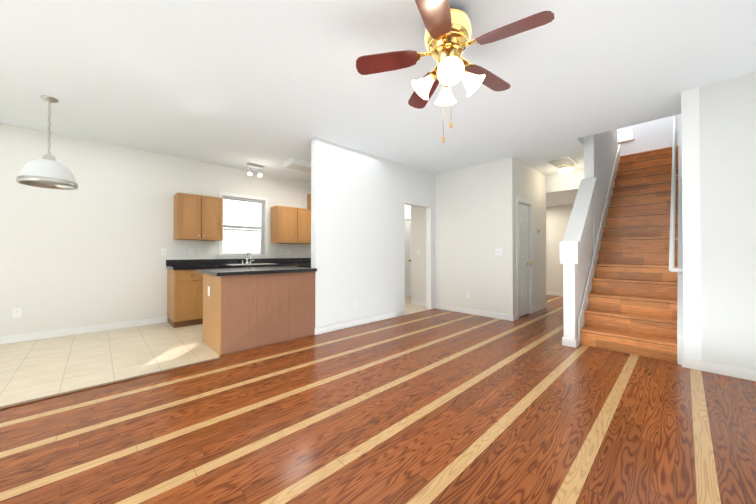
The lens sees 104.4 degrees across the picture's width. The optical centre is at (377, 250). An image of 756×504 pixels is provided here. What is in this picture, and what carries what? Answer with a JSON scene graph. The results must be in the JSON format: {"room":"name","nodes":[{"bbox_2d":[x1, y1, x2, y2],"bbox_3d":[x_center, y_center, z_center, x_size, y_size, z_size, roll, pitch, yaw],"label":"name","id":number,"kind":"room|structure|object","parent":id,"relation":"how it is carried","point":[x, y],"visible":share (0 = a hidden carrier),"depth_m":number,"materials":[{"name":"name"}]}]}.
{"room":"empty living room","nodes":[
{"label":"empty living room","id":0,"kind":"room"},
{"bbox_2d":[0,123,310,336],"bbox_3d":[-2.893,-0.190,5.427,8.700,2.740,0.120,0,-1,-44],"label":"wall","id":1,"kind":"structure","parent":0,"point":[87,252],"depth_m":4.24,"materials":[{"name":"paint"}]},
{"bbox_2d":[13,308,20,317],"bbox_3d":[-4.573,0.795,3.717,0.070,0.115,0.008,0,-1,-44],"label":"outlet","id":2,"kind":"object","parent":1,"relation":"attached to","point":[17,313],"visible":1,"depth_m":3.72,"materials":[{"name":"white plastic"}]},
{"bbox_2d":[0,316,166,344],"bbox_3d":[-4.718,1.116,3.572,3.515,0.095,0.013,0,-1,-44],"label":"baseboard","id":3,"kind":"structure","parent":1,"relation":"attached to","point":[103,327],"depth_m":4.08,"materials":[{"name":"white wood"}]},
{"bbox_2d":[161,248,165,254],"bbox_3d":[-3.481,0.024,4.766,0.070,0.115,0.016,0,-1,-44],"label":"light switch","id":4,"kind":"object","parent":1,"relation":"attached to","point":[163,251],"visible":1,"depth_m":4.77,"materials":[{"name":"white plastic"}]},
{"bbox_2d":[189,248,193,254],"bbox_3d":[-3.196,0.026,5.018,0.070,0.115,0.008,0,-1,-44],"label":"outlet","id":5,"kind":"object","parent":1,"relation":"attached to","point":[191,251],"visible":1,"depth_m":5.02,"materials":[{"name":"white plastic"}]},
{"bbox_2d":[173,192,222,240],"bbox_3d":[-3.028,-0.544,4.967,0.665,0.740,0.356,0,-1,-44],"label":"upper cabinet","id":6,"kind":"object","parent":1,"relation":"attached to","point":[198,217],"visible":1,"depth_m":4.83,"materials":[{"name":"brown wood"}]},
{"bbox_2d":[198,249,202,254],"bbox_3d":[-3.095,0.027,5.115,0.070,0.115,0.008,0,-1,-44],"label":"outlet","id":7,"kind":"object","parent":1,"relation":"attached to","point":[200,251],"visible":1,"depth_m":5.11,"materials":[{"name":"white plastic"}]},
{"bbox_2d":[222,199,263,254],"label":"window","id":8,"kind":"structure","parent":1,"relation":"in","point":[246,227],"depth_m":5.72,"materials":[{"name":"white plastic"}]},
{"bbox_2d":[222,196,263,253],"bbox_3d":[-2.603,-0.463,5.690,0.784,1.082,0.055,0,-1,-44],"label":"window blinds","id":9,"kind":"object","parent":8,"relation":"attached to","point":[256,246],"visible":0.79,"depth_m":5.68,"materials":[{"name":"grey plastic"}]},
{"bbox_2d":[217,191,269,258],"bbox_3d":[-2.588,-0.453,5.674,0.964,1.239,0.150,0,-1,-44],"label":"window frame","id":10,"kind":"structure","parent":1,"relation":"attached to","point":[220,256],"depth_m":5.72,"materials":[{"name":"white"}]},
{"bbox_2d":[278,249,282,254],"bbox_3d":[-2.031,0.036,6.129,0.116,0.115,0.016,0,-1,-44],"label":"light switch","id":11,"kind":"object","parent":1,"relation":"attached to","point":[280,251],"visible":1,"depth_m":6.13,"materials":[{"name":"white plastic"}]},
{"bbox_2d":[271,205,310,243],"bbox_3d":[-1.774,-0.514,6.170,0.840,0.740,0.356,0,-1,-44],"label":"upper cabinet","id":12,"kind":"object","parent":1,"relation":"attached to","point":[290,225],"visible":0.83,"depth_m":5.97,"materials":[{"name":"brown wood"}]},
{"bbox_2d":[307,193,310,208],"bbox_3d":[-1.076,-0.909,6.641,0.805,0.700,0.646,0,-1,-44],"label":"upper cabinet","id":13,"kind":"object","parent":1,"relation":"attached to","point":[308,201],"depth_m":6.53,"materials":[{"name":"brown wood"}]},
{"bbox_2d":[0,295,429,406],"bbox_3d":[-2.056,1.202,4.541,8.700,0.060,2.540,0,-1,-44],"label":"floor","id":14,"kind":"structure","parent":0,"point":[33,369],"depth_m":3.17,"materials":[{"name":"beige tile"}]},
{"bbox_2d":[166,252,310,327],"bbox_3d":[-1.760,0.609,5.972,4.100,1.151,0.646,0,-1,-44],"label":"base cabinet","id":15,"kind":"object","parent":14,"relation":"on","point":[184,293],"depth_m":4.58,"materials":[{"name":"brown wood"}]},
{"bbox_2d":[197,266,316,355],"bbox_3d":[-1.580,0.706,3.897,1.247,0.920,0.855,0,-1,-44],"label":"base cabinet","id":16,"kind":"object","parent":14,"relation":"on","point":[244,309],"visible":1,"depth_m":3.55,"materials":[{"name":"brown wood"}]},
{"bbox_2d":[311,137,434,327],"bbox_3d":[0.113,-0.193,5.082,2.820,2.740,0.120,0,-1,-44],"label":"wall","id":17,"kind":"structure","parent":0,"point":[360,200],"depth_m":4.64,"materials":[{"name":"white paint"}]},
{"bbox_2d":[315,310,404,334],"bbox_3d":[-0.195,1.126,4.695,1.883,0.095,0.036,0,-1,-44],"label":"baseboard","id":18,"kind":"structure","parent":17,"relation":"attached to","point":[325,329],"depth_m":4.54,"materials":[{"name":"white wood"}]},
{"bbox_2d":[0,295,755,503],"bbox_3d":[2.146,1.182,2.329,11.700,0.060,6.650,0,-1,-44],"label":"floor","id":19,"kind":"structure","parent":0,"point":[435,406],"depth_m":1.90,"materials":[{"name":"brown wood"}]},
{"bbox_2d":[0,357,220,409],"bbox_3d":[-3.000,1.144,1.879,3.650,0.009,0.055,0,-1,-44],"label":"threshold strip","id":20,"kind":"object","parent":19,"relation":"on","point":[88,388],"visible":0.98,"depth_m":2.48,"materials":[{"name":"brown wood"}]},
{"bbox_2d":[580,147,677,362],"bbox_3d":[4.010,-0.366,4.504,3.390,3.076,0.836,0,-1,-44],"label":"stairs","id":21,"kind":"structure","parent":19,"relation":"on","point":[632,309],"depth_m":3.97,"materials":[{"name":"laminate"}]},
{"bbox_2d":[0,0,755,181],"bbox_3d":[1.298,-1.730,3.239,11.700,0.300,9.100,0,-1,-44],"label":"ceiling","id":22,"kind":"structure","parent":0,"point":[273,85],"depth_m":2.64,"materials":[{"name":"paint"}]},
{"bbox_2d":[16,96,77,189],"bbox_3d":[-3.424,-1.127,3.055,0.430,0.907,0.430,0,-1,-44],"label":"dining pendant light","id":23,"kind":"object","parent":22,"relation":"hanging from","point":[48,171],"visible":1,"depth_m":2.99,"materials":[{"name":"silver metal"}]},
{"bbox_2d":[246,166,261,176],"bbox_3d":[-2.313,-1.474,5.497,0.279,0.170,0.119,0,-1,-44],"label":"track light","id":24,"kind":"object","parent":22,"relation":"attached to","point":[258,172],"visible":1,"depth_m":5.50,"materials":[{"name":"white plastic"}]},
{"bbox_2d":[244,162,266,167],"bbox_3d":[-2.224,-1.553,5.333,0.340,0.016,0.160,0,-1,-44],"label":"ceiling vent","id":25,"kind":"object","parent":22,"relation":"in","point":[255,164],"visible":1,"depth_m":5.30,"materials":[{"name":"white plastic"}]},
{"bbox_2d":[284,157,310,172],"bbox_3d":[-1.103,-1.508,5.465,1.220,0.104,0.320,0,-1,-44],"label":"light","id":26,"kind":"object","parent":22,"relation":"attached to","point":[298,164],"visible":0.46,"depth_m":5.09,"materials":[{"name":"white plastic"}]},
{"bbox_2d":[356,0,553,142],"bbox_3d":[0.513,-1.155,1.999,1.214,0.869,1.198,0,-1,-44],"label":"ceiling fan","id":27,"kind":"object","parent":22,"relation":"hanging from","point":[447,37],"visible":1,"depth_m":1.95,"materials":[{"name":"brown wood"}]},
{"bbox_2d":[545,155,577,167],"bbox_3d":[3.237,-1.552,5.174,0.600,0.020,0.360,0,-1,-44],"label":"ceiling vent","id":28,"kind":"object","parent":22,"relation":"in","point":[568,160],"visible":1,"depth_m":5.12,"materials":[{"name":"white plastic"}]},
{"bbox_2d":[558,165,573,174],"bbox_3d":[3.523,-1.483,5.496,0.256,0.151,0.256,0,-1,-44],"label":"light","id":29,"kind":"object","parent":22,"relation":"attached to","point":[565,170],"visible":0.96,"depth_m":5.42,"materials":[{"name":"white glass"}]},
{"bbox_2d":[405,205,410,219],"bbox_3d":[0.916,-0.169,7.827,0.120,2.740,1.930,0,-1,-44],"label":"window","id":30,"kind":"structure","parent":0,"point":[407,210],"depth_m":7.88,"materials":[{"name":"glass"}]},
{"bbox_2d":[405,220,410,294],"bbox_3d":[0.633,0.184,8.058,0.112,2.014,0.752,0,-1,-44],"label":"kitchen door","id":31,"kind":"structure","parent":30,"relation":"in","point":[408,257],"depth_m":7.90,"materials":[{"name":"white wood"}]},
{"bbox_2d":[411,157,515,314],"bbox_3d":[1.530,-0.188,5.728,0.120,2.740,2.190,0,-1,-44],"label":"wall","id":32,"kind":"structure","parent":0,"point":[474,217],"depth_m":5.42,"materials":[{"name":"paint"}]},
{"bbox_2d":[411,300,425,306],"bbox_3d":[0.904,1.140,6.272,0.013,0.095,0.520,0,-1,-44],"label":"baseboard","id":33,"kind":"structure","parent":32,"relation":"attached to","point":[419,303],"depth_m":6.30,"materials":[{"name":"white wood"}]},
{"bbox_2d":[433,304,514,320],"bbox_3d":[1.705,1.132,5.431,0.060,0.095,1.569,0,-1,-44],"label":"baseboard","id":34,"kind":"structure","parent":32,"relation":"attached to","point":[438,306],"depth_m":5.34,"materials":[{"name":"white wood"}]},
{"bbox_2d":[495,249,501,254],"bbox_3d":[2.079,0.026,5.054,0.016,0.115,0.116,0,-1,-44],"label":"light switch","id":35,"kind":"object","parent":32,"relation":"attached to","point":[498,251],"visible":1,"depth_m":5.06,"materials":[{"name":"white plastic"}]},
{"bbox_2d":[515,159,545,313],"bbox_3d":[2.870,-0.189,5.580,1.610,2.740,0.120,0,-1,-44],"label":"wall","id":36,"kind":"structure","parent":0,"point":[530,183],"depth_m":5.69,"materials":[{"name":"paint"}]},
{"bbox_2d":[516,197,532,319],"bbox_3d":[2.587,0.133,5.294,0.734,2.098,0.136,0,-1,-44],"label":"door frame","id":37,"kind":"structure","parent":36,"relation":"attached to","point":[528,203],"depth_m":5.45,"materials":[{"name":"white wood"}]},
{"bbox_2d":[518,203,531,316],"bbox_3d":[2.617,0.165,5.263,0.578,2.002,0.112,0,-1,-44],"label":"closet door","id":38,"kind":"structure","parent":36,"relation":"in","point":[524,263],"depth_m":5.31,"materials":[{"name":"white wood"}]},
{"bbox_2d":[533,303,546,312],"bbox_3d":[3.202,1.135,5.793,0.848,0.095,0.013,0,-1,-44],"label":"baseboard","id":39,"kind":"structure","parent":36,"relation":"attached to","point":[543,306],"depth_m":5.75,"materials":[{"name":"white wood"}]},
{"bbox_2d":[546,169,583,206],"bbox_3d":[3.776,-1.364,7.311,2.080,0.360,3.250,0,-1,-44],"label":"wall","id":40,"kind":"structure","parent":0,"point":[561,189],"depth_m":6.00,"materials":[{"name":"paint"}]},
{"bbox_2d":[563,129,617,341],"bbox_3d":[3.535,-1.601,4.747,3.380,5.550,0.120,0,-1,-44],"label":"wall","id":41,"kind":"structure","parent":0,"point":[600,151],"depth_m":4.32,"materials":[{"name":"white paint"}]},
{"bbox_2d":[562,337,578,345],"bbox_3d":[3.494,1.126,4.757,3.393,0.095,0.046,0,-1,-44],"label":"baseboard","id":42,"kind":"structure","parent":41,"relation":"attached to","point":[565,341],"depth_m":3.56,"materials":[{"name":"white wood"}]},
{"bbox_2d":[560,177,596,263],"bbox_3d":[2.719,-0.455,3.954,1.142,1.243,0.190,0,-1,-44],"label":"trim","id":43,"kind":"structure","parent":41,"relation":"on","point":[571,244],"depth_m":3.82,"materials":[{"name":"white"}]},
{"bbox_2d":[578,144,619,344],"bbox_3d":[3.700,-0.503,4.801,3.425,3.354,0.016,0,-1,-44],"label":"trim","id":44,"kind":"structure","parent":41,"relation":"attached to","point":[581,322],"depth_m":4.37,"materials":[{"name":"white wood"}]},
{"bbox_2d":[546,114,681,292],"bbox_3d":[4.923,-1.575,7.706,0.120,5.550,4.270,0,-1,-44],"label":"wall","id":45,"kind":"structure","parent":0,"point":[653,135],"depth_m":6.91,"materials":[{"name":"paint"}]},
{"bbox_2d":[546,217,546,294],"bbox_3d":[4.248,0.158,8.296,0.016,2.093,0.968,0,-1,-44],"label":"door frame","id":46,"kind":"structure","parent":45,"relation":"attached to","point":[546,217],"depth_m":7.95,"materials":[{"name":"white wood"}]},
{"bbox_2d":[547,291,562,295],"bbox_3d":[4.523,1.155,8.006,0.016,0.095,3.253,0,-1,-44],"label":"baseboard","id":47,"kind":"structure","parent":45,"relation":"attached to","point":[548,292],"depth_m":7.79,"materials":[{"name":"white wood"}]},
{"bbox_2d":[617,127,634,143],"bbox_3d":[5.708,-2.664,6.785,0.035,0.313,0.340,0,-1,-44],"label":"window frame","id":48,"kind":"structure","parent":45,"relation":"attached to","point":[632,128],"depth_m":6.76,"materials":[{"name":"white wood"}]},
{"bbox_2d":[619,148,677,162],"bbox_3d":[5.031,-1.788,6.704,1.115,0.250,2.670,0,-1,-44],"label":"floor","id":49,"kind":"structure","parent":0,"point":[647,155],"depth_m":5.69,"materials":[{"name":"laminate"}]},
{"bbox_2d":[620,146,677,157],"bbox_3d":[5.227,-1.908,5.685,0.014,0.028,0.836,0,-1,-44],"label":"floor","id":50,"kind":"structure","parent":49,"relation":"attached to","point":[647,151],"depth_m":5.68,"materials":[{"name":"laminate"}]},
{"bbox_2d":[681,87,701,360],"bbox_3d":[4.779,-1.603,4.527,4.730,5.550,0.120,0,-1,-44],"label":"wall","id":51,"kind":"structure","parent":0,"point":[691,226],"depth_m":2.88,"materials":[{"name":"white paint"}]},
{"bbox_2d":[669,115,682,271],"bbox_3d":[4.307,-1.152,4.228,3.224,2.786,0.105,0,-1,-44],"label":"stair handrail","id":52,"kind":"object","parent":51,"relation":"attached to","point":[672,229],"visible":0.81,"depth_m":3.76,"materials":[{"name":"white"}]},
{"bbox_2d":[677,132,683,364],"bbox_3d":[4.302,-0.508,4.173,3.425,3.354,0.044,0,-1,-44],"label":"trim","id":53,"kind":"structure","parent":51,"relation":"attached to","point":[680,344],"depth_m":3.49,"materials":[{"name":"white wood"}]},
{"bbox_2d":[699,72,755,369],"bbox_3d":[4.199,-0.222,1.790,0.120,2.740,3.010,0,-1,-44],"label":"wall","id":54,"kind":"structure","parent":0,"point":[727,122],"depth_m":2.71,"materials":[{"name":"paint"}]},
{"bbox_2d":[682,356,755,380],"bbox_3d":[4.109,1.100,1.782,0.026,0.095,3.143,0,-1,-44],"label":"baseboard","id":55,"kind":"structure","parent":54,"relation":"attached to","point":[732,371],"depth_m":2.73,"materials":[{"name":"white wood"}]},
{"label":"outside","id":56,"kind":"structure","parent":0,"visible":0},
{"bbox_2d":[619,131,631,140],"bbox_3d":[5.959,-2.661,7.026,0.020,0.830,0.840,0,-1,-44],"label":"window","id":57,"kind":"structure","parent":56,"point":[625,135],"depth_m":7.04,"materials":[{"name":"white glass"}]}
]}

